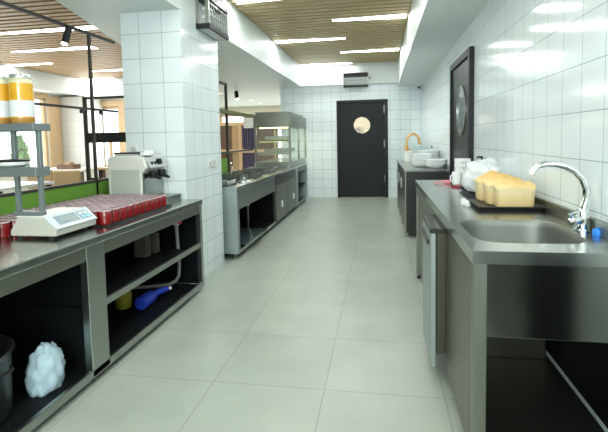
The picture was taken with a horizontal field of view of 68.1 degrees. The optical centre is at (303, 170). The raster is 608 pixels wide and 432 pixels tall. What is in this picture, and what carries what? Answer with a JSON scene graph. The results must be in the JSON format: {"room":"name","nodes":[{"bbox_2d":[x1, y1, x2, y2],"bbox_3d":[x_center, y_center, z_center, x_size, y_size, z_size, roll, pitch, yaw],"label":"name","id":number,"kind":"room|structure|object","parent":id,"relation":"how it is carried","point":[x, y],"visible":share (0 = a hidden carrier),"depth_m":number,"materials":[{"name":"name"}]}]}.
{"room":"commercial kitchen","nodes":[
{"label":"commercial kitchen","id":0,"kind":"room"},
{"bbox_2d":[0,94,68,192],"bbox_3d":[-6.808,-0.445,5.337,0.200,2.950,12.700,0,4,10],"label":"wall","id":1,"kind":"structure","parent":0,"point":[50,95],"depth_m":10.31,"materials":[{"name":"white paint"}]},
{"bbox_2d":[34,97,48,165],"bbox_3d":[-6.345,-0.688,7.960,0.080,1.640,4.850,0,4,10],"label":"window","id":2,"kind":"structure","parent":1,"relation":"in","point":[43,108],"depth_m":10.30,"materials":[{"name":"beige wood"}]},
{"bbox_2d":[34,92,62,185],"bbox_3d":[-6.216,-0.391,8.108,0.040,2.420,5.340,0,4,10],"label":"trim","id":3,"kind":"structure","parent":1,"relation":"attached to","point":[54,117],"depth_m":10.48,"materials":[{"name":"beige wood"}]},
{"bbox_2d":[59,96,106,180],"bbox_3d":[-5.385,-0.592,11.014,0.710,2.370,0.640,0,4,10],"label":"window","id":4,"kind":"structure","parent":1,"relation":"attached to","point":[72,125],"depth_m":10.70,"materials":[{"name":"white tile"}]},
{"bbox_2d":[0,0,117,214],"bbox_3d":[-1.926,0.104,2.006,0.030,2.140,3.890,0,4,10],"label":"wall","id":5,"kind":"structure","parent":0,"point":[58,193],"depth_m":3.28,"materials":[{"name":"brown metal"}]},
{"bbox_2d":[61,23,71,45],"bbox_3d":[-1.704,-0.983,3.230,0.061,0.167,0.083,0,4,10],"label":"spotlight","id":6,"kind":"object","parent":5,"relation":"attached to","point":[68,30],"visible":1,"depth_m":3.21,"materials":[{"name":"brown metal"}]},
{"bbox_2d":[103,98,280,177],"bbox_3d":[-2.659,-1.065,12.786,5.500,2.950,4.980,0,4,10],"label":"wall","id":7,"kind":"structure","parent":0,"point":[253,109],"depth_m":14.84,"materials":[{"name":"white paint"}]},
{"bbox_2d":[0,64,123,98],"bbox_3d":[-5.615,-1.599,4.946,2.300,0.540,12.500,0,4,10],"label":"trim","id":8,"kind":"structure","parent":7,"relation":"attached to","point":[43,82],"depth_m":10.31,"materials":[{"name":"white paint"}]},
{"bbox_2d":[103,106,119,166],"bbox_3d":[-4.963,-0.849,11.330,0.840,1.520,0.080,0,4,10],"label":"window","id":9,"kind":"structure","parent":7,"relation":"in","point":[112,107],"depth_m":11.29,"materials":[{"name":"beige wood"}]},
{"bbox_2d":[102,100,125,151],"bbox_3d":[-4.675,-0.589,11.194,0.650,2.310,0.050,0,4,10],"label":"trim","id":10,"kind":"structure","parent":7,"relation":"attached to","point":[120,103],"depth_m":11.10,"materials":[{"name":"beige wood"}]},
{"bbox_2d":[56,0,302,107],"bbox_3d":[-1.186,-1.838,6.621,3.511,0.580,17.239,-1,4,-1],"label":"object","id":11,"kind":"structure","parent":7,"relation":"attached to","point":[251,64],"depth_m":6.05,"materials":[{"name":"white paint"}]},
{"bbox_2d":[0,0,411,78],"bbox_3d":[-2.321,-2.029,6.595,8.650,0.150,16.900,0,4,10],"label":"ceiling","id":12,"kind":"structure","parent":0,"point":[278,19],"depth_m":6.46,"materials":[{"name":"brown wood"}]},
{"bbox_2d":[5,63,53,65],"bbox_3d":[-5.216,-2.034,8.578,0.920,0.013,0.196,0,4,10],"label":"recessed light","id":13,"kind":"object","parent":12,"relation":"in","point":[25,64],"visible":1,"depth_m":8.55,"materials":[{"name":"white plastic"}]},
{"bbox_2d":[0,25,96,34],"bbox_3d":[-3.440,-1.885,6.032,1.530,0.013,0.196,0,4,10],"label":"recessed light","id":14,"kind":"object","parent":12,"relation":"in","point":[83,27],"visible":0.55,"depth_m":6.01,"materials":[{"name":"white plastic"}]},
{"bbox_2d":[10,46,97,52],"bbox_3d":[-4.058,-1.962,7.269,1.500,0.013,0.196,0,4,10],"label":"recessed light","id":15,"kind":"object","parent":12,"relation":"in","point":[76,47],"visible":0.93,"depth_m":7.24,"materials":[{"name":"white plastic"}]},
{"bbox_2d":[233,0,273,3],"bbox_3d":[-0.460,-1.862,4.880,0.610,0.013,0.196,0,4,10],"label":"recessed light","id":16,"kind":"object","parent":12,"relation":"in","point":[236,1],"visible":1,"depth_m":4.92,"materials":[{"name":"white plastic"}]},
{"bbox_2d":[274,37,345,43],"bbox_3d":[0.097,-2.022,6.950,1.100,0.013,0.196,0,4,10],"label":"recessed light","id":17,"kind":"object","parent":12,"relation":"in","point":[334,38],"visible":1,"depth_m":6.93,"materials":[{"name":"white plastic"}]},
{"bbox_2d":[300,62,351,65],"bbox_3d":[0.459,-2.195,9.245,1.050,0.013,0.196,0,4,10],"label":"recessed light","id":18,"kind":"object","parent":12,"relation":"in","point":[347,62],"visible":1,"depth_m":9.22,"materials":[{"name":"white plastic"}]},
{"bbox_2d":[332,13,406,21],"bbox_3d":[0.825,-1.949,5.734,0.940,0.013,0.196,0,4,10],"label":"recessed light","id":19,"kind":"object","parent":12,"relation":"in","point":[401,15],"visible":1,"depth_m":5.71,"materials":[{"name":"white plastic"}]},
{"bbox_2d":[340,48,398,52],"bbox_3d":[1.146,-2.112,7.905,1.030,0.013,0.196,0,4,10],"label":"recessed light","id":20,"kind":"object","parent":12,"relation":"in","point":[387,49],"visible":1,"depth_m":7.88,"materials":[{"name":"white plastic"}]},
{"bbox_2d":[218,80,253,172],"bbox_3d":[-1.147,-0.198,6.286,0.100,2.095,3.050,0,4,10],"label":"wall","id":21,"kind":"structure","parent":0,"point":[225,163],"depth_m":6.49,"materials":[{"name":"brown metal"}]},
{"bbox_2d":[120,9,223,283],"bbox_3d":[-1.204,-0.205,4.291,0.540,2.400,0.870,0,4,10],"label":"pillar","id":22,"kind":"structure","parent":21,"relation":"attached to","point":[170,66],"depth_m":3.86,"materials":[{"name":"white tile"}]},
{"bbox_2d":[195,0,228,40],"bbox_3d":[-0.857,-1.563,4.397,0.135,0.504,0.735,0,4,10],"label":"lamp","id":23,"kind":"object","parent":21,"relation":"attached to","point":[211,15],"visible":1,"depth_m":4.24,"materials":[{"name":"grey plastic"}]},
{"bbox_2d":[199,29,225,39],"bbox_3d":[-0.869,-1.305,4.314,0.095,0.003,0.470,0,4,10],"label":"tray","id":24,"kind":"object","parent":23,"relation":"on","point":[215,34],"depth_m":4.29,"materials":[{"name":"grey plastic"}]},
{"bbox_2d":[209,2,227,34],"bbox_3d":[-0.815,-1.457,4.296,0.004,0.210,0.494,0,4,10],"label":"grille","id":25,"kind":"object","parent":23,"relation":"attached to","point":[225,30],"depth_m":4.32,"materials":[{"name":"metal"}]},
{"bbox_2d":[31,197,463,431],"bbox_3d":[-2.321,0.892,6.764,8.750,0.100,17.000,0,4,10],"label":"floor","id":26,"kind":"structure","parent":0,"point":[316,325],"depth_m":2.75,"materials":[{"name":"tile"}]},
{"bbox_2d":[0,181,54,193],"bbox_3d":[-4.344,0.557,6.064,1.500,0.750,0.950,0,4,10],"label":"dining table","id":27,"kind":"object","parent":26,"relation":"on","point":[4,185],"visible":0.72,"depth_m":6.00,"materials":[{"name":"white wood"}]},
{"bbox_2d":[27,170,52,189],"bbox_3d":[-4.170,0.402,7.396,0.440,0.860,0.440,0,4,10],"label":"dining chair","id":28,"kind":"object","parent":26,"relation":"on","point":[48,177],"visible":0.14,"depth_m":7.14,"materials":[{"name":"beige wood"}]},
{"bbox_2d":[53,171,80,185],"bbox_3d":[-3.582,0.412,7.094,0.440,0.860,0.440,0,4,10],"label":"dining chair","id":29,"kind":"object","parent":26,"relation":"on","point":[60,177],"visible":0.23,"depth_m":6.85,"materials":[{"name":"beige wood"}]},
{"bbox_2d":[50,167,105,181],"bbox_3d":[-4.668,0.340,8.950,1.200,0.780,0.800,0,4,10],"label":"dining table","id":30,"kind":"object","parent":26,"relation":"on","point":[82,170],"visible":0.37,"depth_m":8.54,"materials":[{"name":"white paint"}]},
{"bbox_2d":[56,162,80,168],"bbox_3d":[-4.582,-0.104,8.759,0.360,0.130,0.220,0,4,10],"label":"storage box","id":31,"kind":"object","parent":30,"relation":"on","point":[66,165],"visible":1,"depth_m":8.68,"materials":[{"name":"brown wood"}]},
{"bbox_2d":[0,199,203,431],"bbox_3d":[-1.528,0.777,1.992,0.710,0.785,3.895,0,4,10],"label":"work table","id":32,"kind":"object","parent":26,"relation":"on","point":[63,290],"depth_m":2.47,"materials":[{"name":"metal"}]},
{"bbox_2d":[0,220,10,238],"bbox_3d":[-1.606,0.311,2.396,0.073,0.088,0.072,0,4,10],"label":"jar","id":33,"kind":"object","parent":32,"relation":"on","point":[5,232],"visible":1,"depth_m":2.38,"materials":[{"name":"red glass"}]},
{"bbox_2d":[0,334,14,423],"bbox_3d":[-1.536,0.959,1.939,0.558,0.310,0.530,0,4,10],"label":"stock pot","id":34,"kind":"object","parent":32,"relation":"on","point":[7,345],"visible":1,"depth_m":1.99,"materials":[{"name":"metal"}]},
{"bbox_2d":[24,341,65,397],"bbox_3d":[-1.292,0.973,2.256,0.158,0.227,0.210,0,4,10],"label":"plastic bag","id":35,"kind":"object","parent":32,"relation":"on","point":[45,369],"visible":1,"depth_m":2.20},
{"bbox_2d":[11,207,96,239],"bbox_3d":[-1.368,0.282,2.485,0.278,0.124,0.330,0,4,10],"label":"kitchen scale","id":36,"kind":"object","parent":32,"relation":"on","point":[58,221],"visible":0.98,"depth_m":2.35,"materials":[{"name":"white plastic"}]},
{"bbox_2d":[0,123,50,215],"bbox_3d":[-1.562,-0.007,2.386,0.422,0.480,0.125,0,4,10],"label":"rack","id":37,"kind":"object","parent":36,"relation":"on","point":[39,171],"visible":0.99,"depth_m":2.34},
{"bbox_2d":[0,74,11,123],"bbox_3d":[-1.593,-0.374,2.358,0.113,0.258,0.113,0,4,10],"label":"jar","id":38,"kind":"object","parent":37,"relation":"on","point":[4,95],"visible":0.63,"depth_m":2.33,"materials":[{"name":"orange glass"}]},
{"bbox_2d":[0,159,29,167],"bbox_3d":[-1.552,-0.043,2.395,0.164,0.042,0.164,0,4,10],"label":"shallow dish","id":39,"kind":"object","parent":37,"relation":"on","point":[4,163],"visible":0.96,"depth_m":2.34,"materials":[{"name":"white plastic"}]},
{"bbox_2d":[8,73,35,123],"bbox_3d":[-1.470,-0.375,2.343,0.113,0.258,0.113,0,4,10],"label":"jar","id":40,"kind":"object","parent":37,"relation":"on","point":[20,85],"visible":0.94,"depth_m":2.30,"materials":[{"name":"orange glass"}]},
{"bbox_2d":[0,123,50,131],"bbox_3d":[-1.567,-0.227,2.370,0.422,0.039,0.125,0,4,10],"label":"shelf","id":41,"kind":"object","parent":37,"relation":"attached to","point":[15,127],"depth_m":2.30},
{"bbox_2d":[0,166,50,176],"bbox_3d":[-1.567,0.003,2.388,0.413,0.048,0.105,0,4,10],"label":"shelf","id":42,"kind":"object","parent":37,"relation":"attached to","point":[26,171],"depth_m":2.32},
{"bbox_2d":[0,248,185,309],"bbox_3d":[-1.356,0.688,3.068,0.630,0.010,1.280,0,4,10],"label":"shelf","id":43,"kind":"object","parent":32,"relation":"attached to","point":[121,266],"depth_m":3.05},
{"bbox_2d":[0,282,196,431],"bbox_3d":[-1.522,1.114,2.011,0.650,0.010,3.825,0,4,10],"label":"shelf","id":44,"kind":"object","parent":32,"relation":"attached to","point":[122,324],"depth_m":2.83,"materials":[{"name":"metal"}]},
{"bbox_2d":[0,199,201,279],"bbox_3d":[-1.535,0.406,1.965,0.710,0.042,3.895,0,4,10],"label":"countertop","id":45,"kind":"structure","parent":32,"relation":"on","point":[16,255],"depth_m":2.28,"materials":[{"name":"metal"}]},
{"bbox_2d":[115,291,131,309],"bbox_3d":[-1.336,0.925,3.326,0.120,0.170,0.118,0,4,10],"label":"bottle","id":46,"kind":"object","parent":32,"relation":"on","point":[124,302],"visible":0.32,"depth_m":3.28,"materials":[{"name":"yellow plastic"}]},
{"bbox_2d":[89,204,171,226],"bbox_3d":[-1.371,0.294,3.076,0.605,0.016,0.800,0,4,10],"label":"tray","id":47,"kind":"object","parent":32,"relation":"on","point":[167,205],"visible":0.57,"depth_m":2.88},
{"bbox_2d":[89,209,99,224],"bbox_3d":[-1.256,0.275,2.697,0.073,0.088,0.072,0,4,10],"label":"jar","id":48,"kind":"object","parent":47,"relation":"on","point":[95,212],"visible":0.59,"depth_m":2.67,"materials":[{"name":"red glass"}]},
{"bbox_2d":[98,209,111,224],"bbox_3d":[-1.185,0.274,2.686,0.073,0.088,0.072,0,4,10],"label":"jar","id":49,"kind":"object","parent":47,"relation":"on","point":[105,215],"visible":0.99,"depth_m":2.66,"materials":[{"name":"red glass"}]},
{"bbox_2d":[107,207,119,222],"bbox_3d":[-1.170,0.268,2.765,0.073,0.088,0.072,0,4,10],"label":"jar","id":50,"kind":"object","parent":47,"relation":"on","point":[115,210],"visible":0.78,"depth_m":2.74,"materials":[{"name":"red glass"}]},
{"bbox_2d":[114,205,126,219],"bbox_3d":[-1.158,0.263,2.837,0.073,0.088,0.072,0,4,10],"label":"jar","id":51,"kind":"object","parent":47,"relation":"on","point":[123,216],"visible":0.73,"depth_m":2.81,"materials":[{"name":"red glass"}]},
{"bbox_2d":[121,203,132,217],"bbox_3d":[-1.144,0.257,2.914,0.073,0.088,0.072,0,4,10],"label":"jar","id":52,"kind":"object","parent":47,"relation":"on","point":[129,206],"visible":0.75,"depth_m":2.89,"materials":[{"name":"red glass"}]},
{"bbox_2d":[128,201,139,215],"bbox_3d":[-1.132,0.251,2.991,0.073,0.088,0.072,0,4,10],"label":"jar","id":53,"kind":"object","parent":47,"relation":"on","point":[135,204],"visible":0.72,"depth_m":2.97,"materials":[{"name":"red glass"}]},
{"bbox_2d":[134,200,144,213],"bbox_3d":[-1.121,0.245,3.067,0.073,0.088,0.072,0,4,10],"label":"jar","id":54,"kind":"object","parent":47,"relation":"on","point":[141,202],"visible":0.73,"depth_m":3.04,"materials":[{"name":"red glass"}]},
{"bbox_2d":[140,198,150,211],"bbox_3d":[-1.107,0.239,3.146,0.073,0.088,0.072,0,4,10],"label":"jar","id":55,"kind":"object","parent":47,"relation":"on","point":[147,200],"visible":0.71,"depth_m":3.12,"materials":[{"name":"red glass"}]},
{"bbox_2d":[156,194,166,206],"bbox_3d":[-1.068,0.222,3.373,0.073,0.088,0.072,0,4,10],"label":"jar","id":56,"kind":"object","parent":47,"relation":"on","point":[163,196],"visible":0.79,"depth_m":3.35,"materials":[{"name":"red glass"}]},
{"bbox_2d":[134,235,150,256],"bbox_3d":[-1.237,0.573,3.446,0.100,0.160,0.075,0,4,10],"label":"carton","id":57,"kind":"object","parent":32,"relation":"on","point":[142,246],"visible":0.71,"depth_m":3.41,"materials":[{"name":"cardboard"}]},
{"bbox_2d":[108,154,180,203],"bbox_3d":[-1.296,0.063,3.679,0.465,0.387,0.324,0,4,10],"label":"coffee machine","id":58,"kind":"object","parent":32,"relation":"on","point":[138,174],"visible":0.7,"depth_m":3.54,"materials":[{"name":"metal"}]},
{"bbox_2d":[113,152,139,155],"bbox_3d":[-1.401,-0.140,3.648,0.190,0.026,0.200,0,4,10],"label":"serving tray","id":59,"kind":"object","parent":58,"relation":"on","point":[117,153],"visible":0.74,"depth_m":3.56,"materials":[{"name":"grey metal"}]},
{"bbox_2d":[158,193,180,203],"bbox_3d":[-1.151,0.227,3.669,0.180,0.055,0.300,0,4,10],"label":"drip tray","id":60,"kind":"object","parent":58,"relation":"on","point":[170,197],"depth_m":3.70,"materials":[{"name":"metal"}]},
{"bbox_2d":[134,286,171,309],"bbox_3d":[-1.147,0.949,3.423,0.116,0.100,0.357,0,4,16],"label":"bottle","id":61,"kind":"object","parent":32,"relation":"on","point":[149,297],"visible":1,"depth_m":3.31,"materials":[{"name":"blue plastic"}]},
{"bbox_2d":[149,233,159,252],"bbox_3d":[-1.206,0.566,3.572,0.100,0.155,0.060,0,4,10],"label":"carton","id":62,"kind":"object","parent":32,"relation":"on","point":[155,241],"visible":0.48,"depth_m":3.54,"materials":[{"name":"cardboard"}]},
{"bbox_2d":[134,221,181,289],"bbox_3d":[-1.202,0.636,3.709,0.405,0.664,0.080,-1,4,-3],"label":"drain pipe","id":63,"kind":"object","parent":32,"relation":"on","point":[180,222],"visible":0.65,"depth_m":3.72,"materials":[{"name":"grey plastic"}]},
{"bbox_2d":[82,96,125,180],"bbox_3d":[-2.017,0.064,5.024,0.884,1.790,0.040,0,4,10],"label":"divider","id":64,"kind":"object","parent":26,"relation":"on","point":[111,136],"visible":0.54,"depth_m":5.02,"materials":[{"name":"black metal"}]},
{"bbox_2d":[222,176,275,257],"bbox_3d":[-0.877,0.511,5.716,0.653,0.752,1.785,0,4,10],"label":"work table","id":65,"kind":"object","parent":26,"relation":"on","point":[261,196],"visible":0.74,"depth_m":5.34,"materials":[{"name":"metal"}]},
{"bbox_2d":[240,228,267,244],"bbox_3d":[-0.799,0.778,5.482,0.542,0.080,0.723,0,4,19],"label":"shelf","id":66,"kind":"object","parent":65,"relation":"on","point":[247,235],"visible":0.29,"depth_m":5.45,"materials":[{"name":"grey metal"}]},
{"bbox_2d":[240,222,272,247],"bbox_3d":[-0.873,0.814,5.736,0.610,0.015,1.730,0,4,10],"label":"shelf","id":67,"kind":"object","parent":65,"relation":"attached to","point":[268,225],"depth_m":6.24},
{"bbox_2d":[220,122,278,170],"bbox_3d":[-1.518,-0.319,10.809,2.280,1.700,0.120,0,4,10],"label":"wooden screen","id":68,"kind":"object","parent":26,"relation":"on","point":[240,138],"visible":0.18,"depth_m":10.73,"materials":[{"name":"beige wood"}]},
{"bbox_2d":[242,125,254,167],"bbox_3d":[-1.316,-0.303,10.740,0.300,1.570,0.050,0,4,10],"label":"curtain","id":69,"kind":"object","parent":68,"relation":"hanging from","point":[248,157],"depth_m":10.72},
{"bbox_2d":[273,168,296,225],"bbox_3d":[-0.578,0.385,7.388,0.685,0.752,1.580,0,4,10],"label":"base cabinet","id":70,"kind":"object","parent":26,"relation":"on","point":[285,183],"visible":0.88,"depth_m":7.18,"materials":[{"name":"metal"}]},
{"bbox_2d":[222,162,307,189],"bbox_3d":[-0.639,0.015,7.103,0.665,0.030,4.685,0,4,10],"label":"countertop","id":71,"kind":"structure","parent":70,"relation":"on","point":[238,185],"depth_m":5.76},
{"bbox_2d":[222,178,236,185],"bbox_3d":[-0.998,0.122,5.120,0.384,0.056,0.344,0,4,10],"label":"steel pan","id":72,"kind":"object","parent":71,"relation":"on","point":[225,181],"visible":0.42,"depth_m":5.06,"materials":[{"name":"silver metal"}]},
{"bbox_2d":[222,172,248,180],"bbox_3d":[-0.919,0.068,5.703,0.344,0.076,0.364,0,4,10],"label":"steel pan","id":73,"kind":"object","parent":71,"relation":"on","point":[239,175],"visible":0.58,"depth_m":5.55,"materials":[{"name":"silver metal"}]},
{"bbox_2d":[230,170,261,176],"bbox_3d":[-0.808,0.032,6.241,0.384,0.066,0.424,0,4,10],"label":"steel pan","id":74,"kind":"object","parent":71,"relation":"on","point":[252,173],"visible":0.64,"depth_m":6.27,"materials":[{"name":"silver metal"}]},
{"bbox_2d":[243,166,277,172],"bbox_3d":[-0.668,-0.022,6.950,0.424,0.066,0.574,0,4,10],"label":"steel pan","id":75,"kind":"object","parent":71,"relation":"on","point":[265,169],"visible":0.79,"depth_m":6.99,"materials":[{"name":"silver metal"}]},
{"bbox_2d":[243,111,306,167],"bbox_3d":[-0.559,-0.595,8.592,0.955,0.968,1.680,0,4,10],"label":"display case","id":76,"kind":"object","parent":71,"relation":"on","point":[261,120],"visible":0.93,"depth_m":7.80,"materials":[{"name":"metal"}]},
{"bbox_2d":[243,111,305,129],"bbox_3d":[-0.566,-0.937,8.567,0.955,0.282,1.680,0,4,10],"label":"hood","id":77,"kind":"object","parent":76,"relation":"attached to","point":[261,120],"depth_m":7.77,"materials":[{"name":"metal"}]},
{"bbox_2d":[264,148,288,152],"bbox_3d":[-0.488,-0.366,8.089,0.380,0.070,0.320,0,4,10],"label":"pan","id":78,"kind":"object","parent":76,"relation":"on","point":[276,150],"visible":0.94,"depth_m":7.94,"materials":[{"name":"metal"}]},
{"bbox_2d":[265,136,287,139],"bbox_3d":[-0.484,-0.595,8.122,0.380,0.070,0.320,0,4,10],"label":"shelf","id":79,"kind":"object","parent":76,"relation":"on","point":[266,137],"visible":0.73,"depth_m":7.97,"materials":[{"name":"glass"}]},
{"bbox_2d":[293,164,307,208],"bbox_3d":[-0.356,0.278,8.802,0.653,0.752,1.250,0,4,10],"label":"open cabinet","id":80,"kind":"object","parent":26,"relation":"on","point":[301,172],"visible":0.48,"depth_m":9.27,"materials":[{"name":"metal"}]},
{"bbox_2d":[397,160,448,236],"bbox_3d":[1.750,0.292,6.911,0.559,0.912,2.570,0,4,10],"label":"base cabinet","id":81,"kind":"object","parent":26,"relation":"on","point":[407,173],"depth_m":5.70,"materials":[{"name":"metal"}]},
{"bbox_2d":[404,151,412,161],"bbox_3d":[1.745,-0.247,7.538,0.144,0.175,0.144,0,4,10],"label":"canister","id":82,"kind":"object","parent":81,"relation":"on","point":[407,154],"visible":0.93,"depth_m":7.48,"materials":[{"name":"white plastic"}]},
{"bbox_2d":[405,133,420,150],"bbox_3d":[1.878,-0.421,7.756,0.279,0.484,0.066,0,4,10],"label":"faucet","id":83,"kind":"object","parent":81,"relation":"on","point":[410,134],"visible":0.81,"depth_m":7.74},
{"bbox_2d":[411,161,425,166],"bbox_3d":[1.614,-0.098,6.178,0.296,0.078,0.294,0,4,10],"label":"serving bowl","id":84,"kind":"object","parent":81,"relation":"on","point":[417,164],"visible":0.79,"depth_m":6.08,"materials":[{"name":"white ceramic"}]},
{"bbox_2d":[411,158,432,161],"bbox_3d":[1.613,-0.132,6.175,0.296,0.078,0.294,0,4,10],"label":"serving bowl","id":85,"kind":"object","parent":84,"relation":"on","point":[414,160],"visible":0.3,"depth_m":6.06,"materials":[{"name":"white ceramic"}]},
{"bbox_2d":[411,156,432,158],"bbox_3d":[1.613,-0.166,6.173,0.296,0.078,0.294,0,4,10],"label":"serving bowl","id":86,"kind":"object","parent":85,"relation":"on","point":[412,157],"visible":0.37,"depth_m":6.05,"materials":[{"name":"white ceramic"}]},
{"bbox_2d":[411,153,432,156],"bbox_3d":[1.612,-0.200,6.170,0.296,0.078,0.294,0,4,10],"label":"serving bowl","id":87,"kind":"object","parent":86,"relation":"on","point":[412,154],"visible":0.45,"depth_m":6.07,"materials":[{"name":"white ceramic"}]},
{"bbox_2d":[397,160,448,171],"bbox_3d":[1.745,-0.099,6.883,0.553,0.028,2.570,0,4,10],"label":"countertop","id":88,"kind":"structure","parent":81,"relation":"on","point":[406,166],"depth_m":5.79,"materials":[{"name":"metal"}]},
{"bbox_2d":[424,162,446,167],"bbox_3d":[1.721,-0.081,5.907,0.296,0.078,0.294,0,4,10],"label":"serving bowl","id":89,"kind":"object","parent":81,"relation":"on","point":[427,164],"visible":0.88,"depth_m":5.80,"materials":[{"name":"white ceramic"}]},
{"bbox_2d":[423,159,446,162],"bbox_3d":[1.720,-0.115,5.904,0.296,0.078,0.294,0,4,10],"label":"serving bowl","id":90,"kind":"object","parent":89,"relation":"on","point":[425,160],"visible":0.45,"depth_m":5.80,"materials":[{"name":"white ceramic"}]},
{"bbox_2d":[415,180,607,431],"bbox_3d":[1.065,0.589,2.793,0.538,0.940,2.580,0,4,10],"label":"sink counter","id":91,"kind":"object","parent":26,"relation":"on","point":[510,274],"visible":0.92,"depth_m":1.74,"materials":[{"name":"metal"}]},
{"bbox_2d":[450,172,461,183],"bbox_3d":[1.231,0.057,3.661,0.098,0.100,0.076,0,4,10],"label":"mug","id":92,"kind":"object","parent":91,"relation":"on","point":[456,176],"visible":1,"depth_m":3.63,"materials":[{"name":"white ceramic"}]},
{"bbox_2d":[454,158,470,182],"bbox_3d":[1.325,-0.003,3.763,0.130,0.202,0.130,0,4,10],"label":"basket","id":93,"kind":"object","parent":91,"relation":"on","point":[458,164],"visible":0.51,"depth_m":3.71,"materials":[{"name":"white plastic"}]},
{"bbox_2d":[459,187,475,194],"bbox_3d":[1.210,0.142,3.020,0.265,0.024,0.400,0,4,10],"label":"baking tray","id":94,"kind":"object","parent":91,"relation":"on","point":[461,188],"visible":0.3,"depth_m":3.07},
{"bbox_2d":[462,156,506,191],"bbox_3d":[1.214,0.015,3.051,0.285,0.225,0.548,0,4,10],"label":"plastic bag","id":95,"kind":"object","parent":94,"relation":"on","point":[473,169],"visible":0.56,"depth_m":2.95,"materials":[{"name":"white"}]},
{"bbox_2d":[422,214,545,366],"bbox_3d":[0.947,0.634,2.457,0.564,0.725,0.428,0,4,10],"label":"dishwasher","id":96,"kind":"object","parent":91,"relation":"attached to","point":[433,231],"visible":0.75,"depth_m":2.29,"materials":[{"name":"metal"}]},
{"bbox_2d":[462,195,545,210],"bbox_3d":[1.109,0.177,2.554,0.321,0.024,0.495,0,4,10],"label":"baking tray","id":97,"kind":"object","parent":91,"relation":"on","point":[482,205],"visible":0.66,"depth_m":2.34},
{"bbox_2d":[474,170,512,200],"bbox_3d":[1.132,0.085,2.681,0.216,0.179,0.126,0,4,10],"label":"bread loaf","id":98,"kind":"object","parent":97,"relation":"on","point":[479,191],"visible":0.36,"depth_m":2.65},
{"bbox_2d":[482,173,522,204],"bbox_3d":[1.122,0.098,2.538,0.208,0.174,0.126,0,4,10],"label":"bread loaf","id":99,"kind":"object","parent":97,"relation":"on","point":[488,183],"visible":0.36,"depth_m":2.50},
{"bbox_2d":[492,177,535,206],"bbox_3d":[1.117,0.112,2.395,0.201,0.166,0.126,0,4,10],"label":"bread loaf","id":100,"kind":"object","parent":97,"relation":"on","point":[510,192],"visible":0.88,"depth_m":2.34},
{"bbox_2d":[415,180,607,266],"bbox_3d":[1.058,0.198,2.765,0.538,0.045,2.580,0,4,10],"label":"countertop","id":101,"kind":"structure","parent":91,"relation":"on","point":[444,199],"depth_m":1.64,"materials":[{"name":"metal"}]},
{"bbox_2d":[419,261,604,431],"bbox_3d":[1.073,0.901,2.821,0.480,0.015,2.470,0,4,10],"label":"shelf","id":102,"kind":"object","parent":91,"relation":"attached to","point":[523,394],"depth_m":1.90,"materials":[{"name":"metal"}]},
{"bbox_2d":[461,220,586,243],"bbox_3d":[0.881,0.328,1.864,0.410,0.168,0.470,0,4,10],"label":"basin","id":103,"kind":"object","parent":91,"relation":"in","point":[478,231],"depth_m":2.06,"materials":[{"name":"silver metal"}]},
{"bbox_2d":[528,161,591,232],"bbox_3d":[1.032,0.101,1.816,0.241,0.286,0.068,0,4,10],"label":"sink faucet","id":104,"kind":"object","parent":91,"relation":"on","point":[580,221],"visible":0.99,"depth_m":1.79,"materials":[{"name":"silver metal"}]},
{"bbox_2d":[280,83,421,196],"bbox_3d":[0.976,-0.908,9.601,2.970,2.950,0.100,0,4,10],"label":"wall","id":105,"kind":"structure","parent":0,"point":[317,104],"depth_m":9.61,"materials":[{"name":"white tile"}]},
{"bbox_2d":[301,61,397,86],"bbox_3d":[0.939,-2.089,9.401,1.998,0.565,0.130,0,4,10],"label":"trim","id":106,"kind":"structure","parent":105,"relation":"attached to","point":[378,72],"depth_m":9.35,"materials":[{"name":"white paint"}]},
{"bbox_2d":[343,72,369,87],"bbox_3d":[1.088,-1.867,9.260,0.550,0.293,0.130,0,4,10],"label":"lamp","id":107,"kind":"object","parent":105,"relation":"attached to","point":[350,80],"visible":1,"depth_m":9.23,"materials":[{"name":"grey plastic"}]},
{"bbox_2d":[344,76,362,84],"bbox_3d":[1.057,-1.849,9.211,0.464,0.170,0.004,0,4,10],"label":"grille","id":108,"kind":"object","parent":107,"relation":"attached to","point":[355,82],"depth_m":9.23,"materials":[{"name":"metal"}]},
{"bbox_2d":[336,99,387,197],"bbox_3d":[1.240,-0.466,9.553,1.070,2.065,0.151,0,4,10],"label":"door","id":109,"kind":"structure","parent":105,"relation":"in","point":[362,158],"depth_m":9.54,"materials":[{"name":"black paint"}]},
{"bbox_2d":[354,117,385,176],"bbox_3d":[1.284,-1.009,10.914,2.700,2.950,2.560,0,4,10],"label":"wall","id":110,"kind":"structure","parent":0,"point":[364,122],"depth_m":12.05,"materials":[{"name":"white paint"}]},
{"bbox_2d":[422,0,607,431],"bbox_3d":[1.532,-0.481,3.529,0.150,2.950,11.920,0,4,10],"label":"wall","id":111,"kind":"structure","parent":0,"point":[541,66],"depth_m":2.43,"materials":[{"name":"white tile"}]},
{"bbox_2d":[398,0,488,85],"bbox_3d":[1.190,-1.634,3.449,0.480,0.625,11.820,0,4,10],"label":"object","id":112,"kind":"structure","parent":111,"relation":"attached to","point":[433,27],"depth_m":4.76,"materials":[{"name":"white paint"}]},
{"bbox_2d":[449,46,473,179],"bbox_3d":[1.639,-0.136,4.724,0.045,2.085,1.165,0,4,10],"label":"door","id":113,"kind":"structure","parent":111,"relation":"in","point":[462,69],"depth_m":4.56,"materials":[{"name":"metal"}]},
{"label":"outside","id":114,"kind":"structure","parent":0,"visible":0},
{"bbox_2d":[29,160,107,165],"bbox_3d":[-16.922,0.748,13.084,22.250,0.100,40.000,0,4,10],"label":"ground","id":115,"kind":"structure","parent":114,"point":[33,163],"depth_m":29.93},
{"bbox_2d":[10,134,31,165],"bbox_3d":[-6.878,-0.134,10.914,0.487,1.530,0.472,0,4,10],"label":"shrub","id":116,"kind":"object","parent":115,"relation":"on","point":[23,150],"visible":0.32,"depth_m":10.85,"materials":[{"name":"green plant"}]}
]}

